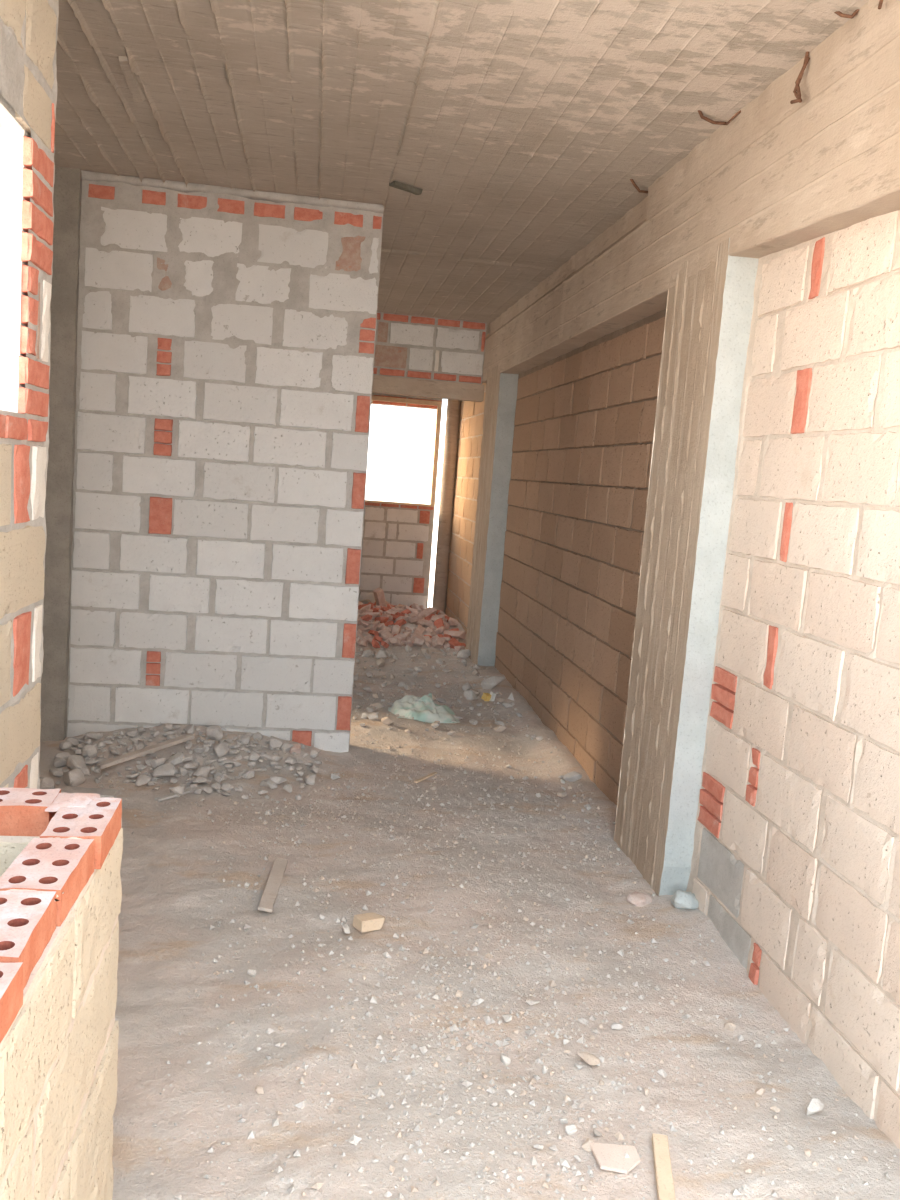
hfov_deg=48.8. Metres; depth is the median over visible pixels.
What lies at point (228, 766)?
chunk
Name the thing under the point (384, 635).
fragment
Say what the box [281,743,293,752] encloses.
chunk
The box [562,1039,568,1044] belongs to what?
gravel stone
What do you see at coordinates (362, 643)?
fragment
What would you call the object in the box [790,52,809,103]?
wire loop
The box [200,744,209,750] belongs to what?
chunk
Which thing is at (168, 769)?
chunk
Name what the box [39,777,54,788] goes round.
chunk
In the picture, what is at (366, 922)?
fragment
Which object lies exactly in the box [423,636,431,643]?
fragment
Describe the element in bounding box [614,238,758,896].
concrete pillar
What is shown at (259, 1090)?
pebble
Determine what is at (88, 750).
chunk
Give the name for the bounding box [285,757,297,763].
chunk
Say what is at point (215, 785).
chunk
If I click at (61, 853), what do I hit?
wall
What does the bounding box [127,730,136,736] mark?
chunk
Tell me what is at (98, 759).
chunk
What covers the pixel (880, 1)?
wire
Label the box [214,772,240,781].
chunk
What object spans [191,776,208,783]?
chunk
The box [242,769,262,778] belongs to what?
chunk
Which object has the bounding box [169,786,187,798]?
chunk
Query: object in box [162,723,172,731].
chunk
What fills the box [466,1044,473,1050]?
gravel stone
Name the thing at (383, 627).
fragment
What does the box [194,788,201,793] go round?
chunk
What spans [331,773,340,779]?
chunk
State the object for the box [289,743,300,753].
chunk
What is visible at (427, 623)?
fragment
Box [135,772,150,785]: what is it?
chunk
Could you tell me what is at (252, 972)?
stone
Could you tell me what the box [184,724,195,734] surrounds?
chunk
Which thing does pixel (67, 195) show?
column corner
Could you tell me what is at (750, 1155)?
pebble
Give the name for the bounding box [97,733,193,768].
wood lath
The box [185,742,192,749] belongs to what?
chunk
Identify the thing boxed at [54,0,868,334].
ceiling
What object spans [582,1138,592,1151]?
gravel stone
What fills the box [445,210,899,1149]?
wall
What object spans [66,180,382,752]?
wall
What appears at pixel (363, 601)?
lump
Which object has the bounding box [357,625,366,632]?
fragment
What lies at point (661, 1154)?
wood lath
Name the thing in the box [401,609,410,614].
fragment
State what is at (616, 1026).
pebble
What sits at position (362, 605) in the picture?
fragment
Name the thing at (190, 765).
chunk
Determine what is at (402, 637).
fragment
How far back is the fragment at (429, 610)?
10.49 m
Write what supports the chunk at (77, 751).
on the floor at (168, 891)
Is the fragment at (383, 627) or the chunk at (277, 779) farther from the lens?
the fragment at (383, 627)
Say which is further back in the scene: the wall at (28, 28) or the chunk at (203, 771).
the chunk at (203, 771)
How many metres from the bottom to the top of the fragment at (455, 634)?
0.098 m
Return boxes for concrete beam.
[482,0,899,382]
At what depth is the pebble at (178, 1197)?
2.18 m
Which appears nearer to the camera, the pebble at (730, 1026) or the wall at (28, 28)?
the wall at (28, 28)
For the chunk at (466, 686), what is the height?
0.065 m
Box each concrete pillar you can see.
[466,364,518,665]
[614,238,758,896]
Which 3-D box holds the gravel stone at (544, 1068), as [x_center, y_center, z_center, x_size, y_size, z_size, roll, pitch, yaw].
[0.265,1.308,2.759,0.018,0.017,0.020,4,7,-3]
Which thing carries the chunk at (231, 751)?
on the floor at (168, 891)
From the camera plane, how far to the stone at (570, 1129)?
2.49 m
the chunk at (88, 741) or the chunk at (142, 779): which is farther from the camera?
the chunk at (88, 741)
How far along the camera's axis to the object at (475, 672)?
7.99 m
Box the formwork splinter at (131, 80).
[118,56,145,101]
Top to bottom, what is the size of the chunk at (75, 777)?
0.098 m
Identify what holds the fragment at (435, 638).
on the floor at (168, 891)
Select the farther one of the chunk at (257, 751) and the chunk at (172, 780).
the chunk at (257, 751)
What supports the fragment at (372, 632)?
on the fragment
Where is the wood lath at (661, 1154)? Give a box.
[652,1133,675,1199]
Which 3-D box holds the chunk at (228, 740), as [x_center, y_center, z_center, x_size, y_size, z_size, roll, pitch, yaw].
[-1.198,0.765,5.386,0.044,0.024,0.024,9,8,31]
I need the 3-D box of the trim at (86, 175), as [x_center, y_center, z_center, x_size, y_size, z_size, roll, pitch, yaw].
[-1.117,-2.120,5.169,1.548,0.056,0.039,3,7,-8]
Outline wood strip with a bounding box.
[258,858,287,911]
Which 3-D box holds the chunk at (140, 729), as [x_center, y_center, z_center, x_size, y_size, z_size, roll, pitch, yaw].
[-1.675,0.706,5.384,0.046,0.030,0.060,1,8,-23]
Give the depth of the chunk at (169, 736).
5.29 m
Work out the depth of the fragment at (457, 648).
9.19 m
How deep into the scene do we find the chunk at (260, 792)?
4.88 m
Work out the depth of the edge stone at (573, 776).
5.42 m
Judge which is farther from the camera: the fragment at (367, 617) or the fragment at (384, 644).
the fragment at (367, 617)
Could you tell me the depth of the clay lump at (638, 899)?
3.92 m
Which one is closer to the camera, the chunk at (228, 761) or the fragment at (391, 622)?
the chunk at (228, 761)
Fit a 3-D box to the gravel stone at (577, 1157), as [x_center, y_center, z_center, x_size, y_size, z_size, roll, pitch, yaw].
[0.312,1.355,2.408,0.016,0.013,0.027,-1,9,-35]
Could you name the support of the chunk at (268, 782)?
on the floor at (168, 891)
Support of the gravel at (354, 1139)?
on the floor at (168, 891)
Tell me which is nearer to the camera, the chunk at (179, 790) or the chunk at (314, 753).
the chunk at (179, 790)
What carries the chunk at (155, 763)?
on the floor at (168, 891)
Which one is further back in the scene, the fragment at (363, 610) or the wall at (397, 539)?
the wall at (397, 539)
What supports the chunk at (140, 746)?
on the floor at (168, 891)
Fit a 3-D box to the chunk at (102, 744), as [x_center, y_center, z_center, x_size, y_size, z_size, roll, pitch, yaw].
[-1.829,0.760,5.218,0.055,0.030,0.035,2,7,-19]
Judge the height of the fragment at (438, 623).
0.140 m
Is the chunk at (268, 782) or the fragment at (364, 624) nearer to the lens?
the chunk at (268, 782)
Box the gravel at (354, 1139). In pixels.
[40,648,899,1199]
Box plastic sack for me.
[388,693,459,722]
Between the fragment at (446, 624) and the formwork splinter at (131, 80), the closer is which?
the formwork splinter at (131, 80)
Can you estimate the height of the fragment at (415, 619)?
0.109 m
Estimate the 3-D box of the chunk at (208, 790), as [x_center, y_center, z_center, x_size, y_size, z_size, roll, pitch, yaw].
[-1.181,0.925,4.824,0.059,0.028,0.039,7,8,23]
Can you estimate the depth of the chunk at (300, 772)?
5.18 m
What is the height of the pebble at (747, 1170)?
0.016 m
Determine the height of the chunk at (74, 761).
0.074 m
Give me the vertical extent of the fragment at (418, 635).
0.104 m
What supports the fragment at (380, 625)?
on the floor at (168, 891)
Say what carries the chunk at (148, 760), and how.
on the floor at (168, 891)
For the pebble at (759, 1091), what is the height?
0.018 m
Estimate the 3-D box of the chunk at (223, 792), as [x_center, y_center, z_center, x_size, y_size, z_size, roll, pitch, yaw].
[-1.092,0.939,4.819,0.050,0.035,0.056,3,7,-11]
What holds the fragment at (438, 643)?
on the floor at (168, 891)
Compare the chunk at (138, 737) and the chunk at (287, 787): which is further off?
the chunk at (138, 737)
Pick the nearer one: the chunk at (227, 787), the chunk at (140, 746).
the chunk at (227, 787)
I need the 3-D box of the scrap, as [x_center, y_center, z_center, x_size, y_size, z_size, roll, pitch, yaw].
[-0.217,-2.029,4.882,0.178,0.035,0.053,-2,9,-41]
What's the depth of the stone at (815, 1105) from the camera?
2.66 m
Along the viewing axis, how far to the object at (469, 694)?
7.23 m
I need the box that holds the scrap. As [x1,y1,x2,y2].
[389,181,421,194]
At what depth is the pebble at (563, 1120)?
2.53 m
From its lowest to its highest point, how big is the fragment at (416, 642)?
0.088 m
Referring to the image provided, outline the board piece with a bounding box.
[61,786,118,797]
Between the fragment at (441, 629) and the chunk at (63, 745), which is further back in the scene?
the fragment at (441, 629)
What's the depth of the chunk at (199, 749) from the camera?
5.22 m
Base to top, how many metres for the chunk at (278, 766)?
0.028 m
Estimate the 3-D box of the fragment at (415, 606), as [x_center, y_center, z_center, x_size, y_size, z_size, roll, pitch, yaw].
[-0.353,0.116,11.067,0.097,0.151,0.157,-2,9,-41]
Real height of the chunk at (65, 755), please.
0.048 m
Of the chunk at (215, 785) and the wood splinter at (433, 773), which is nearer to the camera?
the chunk at (215, 785)
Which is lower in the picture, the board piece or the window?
the board piece
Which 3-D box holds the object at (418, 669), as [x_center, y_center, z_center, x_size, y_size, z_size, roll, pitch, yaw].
[-0.258,0.573,8.200,0.078,0.045,0.056,1,8,-22]
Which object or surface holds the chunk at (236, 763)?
on the floor at (168, 891)
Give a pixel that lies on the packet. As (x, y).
(486, 696)
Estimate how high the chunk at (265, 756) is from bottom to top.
0.043 m
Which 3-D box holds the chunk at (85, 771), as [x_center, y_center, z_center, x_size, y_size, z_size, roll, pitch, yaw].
[-1.827,0.858,4.955,0.074,0.034,0.045,7,8,20]
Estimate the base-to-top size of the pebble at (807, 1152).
0.015 m
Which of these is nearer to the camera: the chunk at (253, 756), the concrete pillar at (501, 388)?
the chunk at (253, 756)
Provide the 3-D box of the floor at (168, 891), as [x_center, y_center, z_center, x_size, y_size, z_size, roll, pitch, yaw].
[-1.178,0.897,4.746,4.370,0.182,14.600,3,7,-8]
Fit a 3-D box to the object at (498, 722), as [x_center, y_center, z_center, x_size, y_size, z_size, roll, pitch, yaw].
[0.329,0.816,6.568,0.065,0.037,0.038,4,7,-6]
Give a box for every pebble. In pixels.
[174,1195,181,1199]
[255,1085,263,1094]
[319,911,324,919]
[559,1116,567,1123]
[581,951,587,957]
[610,1022,622,1029]
[644,1088,649,1095]
[724,1022,735,1030]
[744,1167,752,1173]
[747,1153,753,1158]
[755,1088,764,1094]
[770,1106,779,1111]
[804,1149,811,1156]
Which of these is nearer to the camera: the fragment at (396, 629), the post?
the fragment at (396, 629)
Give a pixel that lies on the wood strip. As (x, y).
(270, 893)
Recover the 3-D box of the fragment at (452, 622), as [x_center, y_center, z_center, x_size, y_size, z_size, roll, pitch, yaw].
[0.032,0.225,10.025,0.098,0.089,0.118,4,7,-4]
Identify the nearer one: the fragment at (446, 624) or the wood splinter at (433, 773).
the wood splinter at (433, 773)
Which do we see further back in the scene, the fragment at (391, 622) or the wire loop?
the fragment at (391, 622)
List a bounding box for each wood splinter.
[155,787,197,801]
[414,772,436,782]
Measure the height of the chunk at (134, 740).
0.034 m
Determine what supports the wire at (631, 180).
attached to the ceiling
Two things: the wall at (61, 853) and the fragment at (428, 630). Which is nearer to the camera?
the wall at (61, 853)
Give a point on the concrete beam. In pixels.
(781, 174)
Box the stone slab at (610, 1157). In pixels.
[589,1142,640,1173]
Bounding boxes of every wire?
[630,179,647,193]
[698,110,726,124]
[726,110,740,124]
[834,9,858,18]
[878,0,882,8]
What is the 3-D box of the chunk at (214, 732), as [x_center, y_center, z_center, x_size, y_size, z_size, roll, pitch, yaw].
[-1.279,0.727,5.396,0.098,0.080,0.084,8,8,24]
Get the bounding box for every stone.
[247,968,255,976]
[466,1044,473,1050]
[500,1054,510,1065]
[502,1014,511,1021]
[526,1000,539,1004]
[534,1143,543,1148]
[542,1065,547,1073]
[549,1145,557,1150]
[557,791,566,796]
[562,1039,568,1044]
[563,771,581,781]
[565,1124,576,1134]
[574,1063,582,1069]
[574,1155,581,1161]
[578,1052,599,1064]
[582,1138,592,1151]
[584,804,591,809]
[593,1129,601,1136]
[807,1098,823,1115]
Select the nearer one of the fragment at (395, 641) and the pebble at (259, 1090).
the pebble at (259, 1090)
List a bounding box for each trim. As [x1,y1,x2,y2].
[81,170,383,212]
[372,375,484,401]
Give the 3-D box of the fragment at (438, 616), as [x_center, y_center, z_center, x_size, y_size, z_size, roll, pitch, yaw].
[-0.125,0.191,10.191,0.142,0.092,0.077,7,8,22]
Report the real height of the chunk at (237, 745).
0.041 m
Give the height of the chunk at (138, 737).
0.029 m
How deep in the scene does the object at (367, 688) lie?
7.19 m
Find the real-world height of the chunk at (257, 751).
0.023 m
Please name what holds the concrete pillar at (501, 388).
on the floor at (168, 891)
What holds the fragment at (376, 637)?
on the floor at (168, 891)
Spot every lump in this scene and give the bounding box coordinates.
[342,924,349,933]
[360,600,371,603]
[627,891,651,906]
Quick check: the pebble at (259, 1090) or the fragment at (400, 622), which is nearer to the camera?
the pebble at (259, 1090)
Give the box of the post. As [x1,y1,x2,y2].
[432,399,461,612]
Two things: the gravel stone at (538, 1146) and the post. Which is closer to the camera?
the gravel stone at (538, 1146)
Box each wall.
[0,0,58,788]
[0,788,122,1199]
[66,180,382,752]
[359,393,442,608]
[373,312,486,384]
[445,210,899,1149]
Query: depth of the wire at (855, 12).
2.82 m
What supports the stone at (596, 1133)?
on the floor at (168, 891)
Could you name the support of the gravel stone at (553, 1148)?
on the floor at (168, 891)
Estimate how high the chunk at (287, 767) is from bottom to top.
0.030 m
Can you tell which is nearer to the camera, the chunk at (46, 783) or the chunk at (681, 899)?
the chunk at (681, 899)
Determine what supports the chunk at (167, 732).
on the floor at (168, 891)
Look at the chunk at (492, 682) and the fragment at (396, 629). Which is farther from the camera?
the fragment at (396, 629)
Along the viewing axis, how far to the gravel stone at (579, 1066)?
2.77 m
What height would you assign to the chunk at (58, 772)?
0.042 m
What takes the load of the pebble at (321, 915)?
on the floor at (168, 891)
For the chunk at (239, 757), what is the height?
0.027 m
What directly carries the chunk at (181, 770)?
on the floor at (168, 891)
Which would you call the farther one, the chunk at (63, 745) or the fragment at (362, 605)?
the fragment at (362, 605)
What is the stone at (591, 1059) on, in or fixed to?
on the floor at (168, 891)
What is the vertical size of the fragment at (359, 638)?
0.088 m
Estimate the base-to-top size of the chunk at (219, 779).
0.044 m
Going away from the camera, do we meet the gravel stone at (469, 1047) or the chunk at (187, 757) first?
the gravel stone at (469, 1047)
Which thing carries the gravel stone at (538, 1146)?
on the floor at (168, 891)
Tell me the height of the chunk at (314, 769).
0.043 m
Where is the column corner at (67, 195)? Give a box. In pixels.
[40,166,81,741]
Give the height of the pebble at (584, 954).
0.021 m
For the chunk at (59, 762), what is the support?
on the floor at (168, 891)
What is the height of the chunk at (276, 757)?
0.029 m
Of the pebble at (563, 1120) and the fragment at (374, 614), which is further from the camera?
the fragment at (374, 614)
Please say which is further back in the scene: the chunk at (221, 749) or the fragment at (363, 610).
the fragment at (363, 610)
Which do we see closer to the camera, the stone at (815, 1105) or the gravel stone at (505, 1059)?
the stone at (815, 1105)
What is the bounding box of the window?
[365,396,441,506]
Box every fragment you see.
[353,912,384,932]
[356,636,365,642]
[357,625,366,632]
[358,603,372,609]
[358,640,366,646]
[359,604,370,611]
[359,620,367,627]
[361,609,372,613]
[361,612,380,618]
[361,614,371,620]
[366,623,377,631]
[368,630,378,635]
[372,638,379,647]
[374,635,382,641]
[375,617,388,622]
[376,623,384,630]
[381,625,391,632]
[381,630,392,639]
[381,640,388,647]
[384,620,394,626]
[388,638,401,645]
[390,614,398,619]
[391,626,400,634]
[393,634,406,640]
[394,619,404,626]
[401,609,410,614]
[401,641,413,646]
[409,616,424,622]
[411,603,420,609]
[413,624,425,635]
[413,632,424,642]
[413,638,423,646]
[415,619,424,625]
[422,607,436,615]
[422,619,433,626]
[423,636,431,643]
[425,627,434,632]
[431,615,444,618]
[432,637,445,644]
[433,640,442,647]
[434,618,443,627]
[435,626,446,633]
[443,622,449,628]
[444,630,465,639]
[448,617,457,626]
[448,638,460,648]
[454,646,464,650]
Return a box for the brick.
[373,588,385,606]
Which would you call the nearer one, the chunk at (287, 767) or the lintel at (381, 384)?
the chunk at (287, 767)
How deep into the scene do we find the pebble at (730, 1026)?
3.08 m
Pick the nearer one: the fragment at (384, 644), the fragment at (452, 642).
the fragment at (384, 644)
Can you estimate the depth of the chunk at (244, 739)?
5.38 m
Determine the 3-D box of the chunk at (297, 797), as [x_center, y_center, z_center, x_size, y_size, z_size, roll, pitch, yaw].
[-0.739,0.963,4.853,0.038,0.024,0.031,-1,9,-34]
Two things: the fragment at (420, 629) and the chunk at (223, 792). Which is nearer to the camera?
the chunk at (223, 792)
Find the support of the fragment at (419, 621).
on the fragment at (427, 623)
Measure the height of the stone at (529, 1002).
0.015 m
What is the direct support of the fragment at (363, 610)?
on the floor at (168, 891)
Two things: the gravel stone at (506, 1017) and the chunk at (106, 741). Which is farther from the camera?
the chunk at (106, 741)
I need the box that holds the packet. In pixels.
[481,692,495,700]
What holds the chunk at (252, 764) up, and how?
on the floor at (168, 891)
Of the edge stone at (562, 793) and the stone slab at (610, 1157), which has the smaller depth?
the stone slab at (610, 1157)
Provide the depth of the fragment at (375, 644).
9.06 m
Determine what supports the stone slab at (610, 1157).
on the floor at (168, 891)
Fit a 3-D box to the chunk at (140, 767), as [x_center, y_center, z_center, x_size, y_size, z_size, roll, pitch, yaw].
[-1.564,0.851,5.021,0.052,0.035,0.039,3,7,-10]
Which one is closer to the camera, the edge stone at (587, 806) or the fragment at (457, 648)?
the edge stone at (587, 806)
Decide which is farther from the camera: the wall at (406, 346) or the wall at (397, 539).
the wall at (397, 539)
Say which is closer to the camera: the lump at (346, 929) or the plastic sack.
the lump at (346, 929)
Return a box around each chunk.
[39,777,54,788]
[49,768,62,776]
[53,757,66,767]
[54,752,70,758]
[59,740,72,749]
[64,768,85,786]
[65,737,84,745]
[67,755,87,769]
[75,749,81,754]
[81,744,97,758]
[81,768,88,775]
[85,732,102,738]
[85,739,91,744]
[85,759,94,765]
[95,758,105,763]
[97,741,106,747]
[100,739,112,743]
[109,748,119,754]
[126,773,139,777]
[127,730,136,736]
[130,737,138,743]
[133,735,142,739]
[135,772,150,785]
[136,741,147,749]
[136,764,146,770]
[137,727,145,731]
[145,758,152,765]
[150,757,164,768]
[152,763,183,775]
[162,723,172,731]
[163,731,175,735]
[166,734,175,739]
[166,753,183,764]
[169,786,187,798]
[170,778,178,782]
[178,767,186,775]
[181,762,196,768]
[182,754,192,760]
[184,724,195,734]
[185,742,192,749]
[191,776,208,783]
[193,747,205,752]
[193,766,210,778]
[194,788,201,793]
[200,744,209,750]
[202,787,211,793]
[206,725,222,740]
[211,783,220,788]
[213,742,228,757]
[213,776,222,782]
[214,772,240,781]
[217,755,226,761]
[220,782,232,791]
[220,791,230,795]
[221,759,232,763]
[224,764,232,768]
[226,738,232,743]
[229,749,237,753]
[230,744,239,749]
[233,761,240,766]
[235,754,242,759]
[239,735,250,744]
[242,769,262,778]
[247,761,255,767]
[248,749,259,760]
[253,732,262,740]
[256,750,266,753]
[258,790,267,794]
[260,753,274,760]
[264,779,276,788]
[265,736,282,749]
[270,761,278,767]
[270,775,286,783]
[271,755,283,760]
[275,764,282,768]
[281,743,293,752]
[283,784,291,792]
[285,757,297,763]
[285,766,293,769]
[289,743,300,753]
[295,794,301,799]
[297,769,304,775]
[304,774,315,784]
[310,750,320,757]
[310,765,318,773]
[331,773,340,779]
[462,682,472,690]
[481,676,504,688]
[670,890,698,909]
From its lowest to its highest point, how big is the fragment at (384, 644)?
0.070 m
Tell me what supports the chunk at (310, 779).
on the floor at (168, 891)
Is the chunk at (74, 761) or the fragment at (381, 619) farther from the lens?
the fragment at (381, 619)
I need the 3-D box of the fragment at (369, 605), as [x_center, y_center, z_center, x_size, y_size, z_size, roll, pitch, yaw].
[-0.878,0.098,10.304,0.109,0.115,0.104,6,7,15]
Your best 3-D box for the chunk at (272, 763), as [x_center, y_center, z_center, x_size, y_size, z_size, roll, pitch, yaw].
[-0.923,0.866,5.228,0.055,0.037,0.053,6,7,11]
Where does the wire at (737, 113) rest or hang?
attached to the concrete beam
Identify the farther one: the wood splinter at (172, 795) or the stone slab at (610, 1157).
the wood splinter at (172, 795)
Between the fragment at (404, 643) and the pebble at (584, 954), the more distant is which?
the fragment at (404, 643)
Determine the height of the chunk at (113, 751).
0.035 m
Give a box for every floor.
[39,607,899,1199]
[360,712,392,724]
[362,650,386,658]
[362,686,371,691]
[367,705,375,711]
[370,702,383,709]
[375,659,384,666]
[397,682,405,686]
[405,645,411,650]
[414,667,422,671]
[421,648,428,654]
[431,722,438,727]
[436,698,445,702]
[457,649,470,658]
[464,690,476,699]
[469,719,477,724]
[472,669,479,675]
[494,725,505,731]
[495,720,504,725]
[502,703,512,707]
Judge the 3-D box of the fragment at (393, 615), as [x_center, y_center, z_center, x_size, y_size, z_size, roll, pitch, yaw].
[-0.554,0.182,10.063,0.110,0.086,0.077,5,7,7]
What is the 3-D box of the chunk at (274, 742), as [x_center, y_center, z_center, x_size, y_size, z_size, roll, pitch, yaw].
[-0.976,0.784,5.375,0.093,0.061,0.234,6,7,16]
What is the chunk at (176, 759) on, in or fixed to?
on the floor at (168, 891)
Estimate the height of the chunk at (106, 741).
0.033 m
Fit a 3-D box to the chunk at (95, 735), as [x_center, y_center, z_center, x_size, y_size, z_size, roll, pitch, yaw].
[-1.918,0.730,5.347,0.092,0.040,0.059,5,7,4]
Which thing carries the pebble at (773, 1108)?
on the floor at (168, 891)
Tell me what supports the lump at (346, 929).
on the floor at (168, 891)
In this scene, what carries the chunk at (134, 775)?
on the floor at (168, 891)
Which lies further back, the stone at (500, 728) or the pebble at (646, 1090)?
the stone at (500, 728)
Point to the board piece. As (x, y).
(112, 793)
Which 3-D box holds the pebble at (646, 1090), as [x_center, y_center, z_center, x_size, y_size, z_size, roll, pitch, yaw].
[0.532,1.329,2.681,0.015,0.019,0.025,5,7,4]
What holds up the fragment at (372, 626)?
on the floor at (168, 891)
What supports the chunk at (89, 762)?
on the floor at (168, 891)

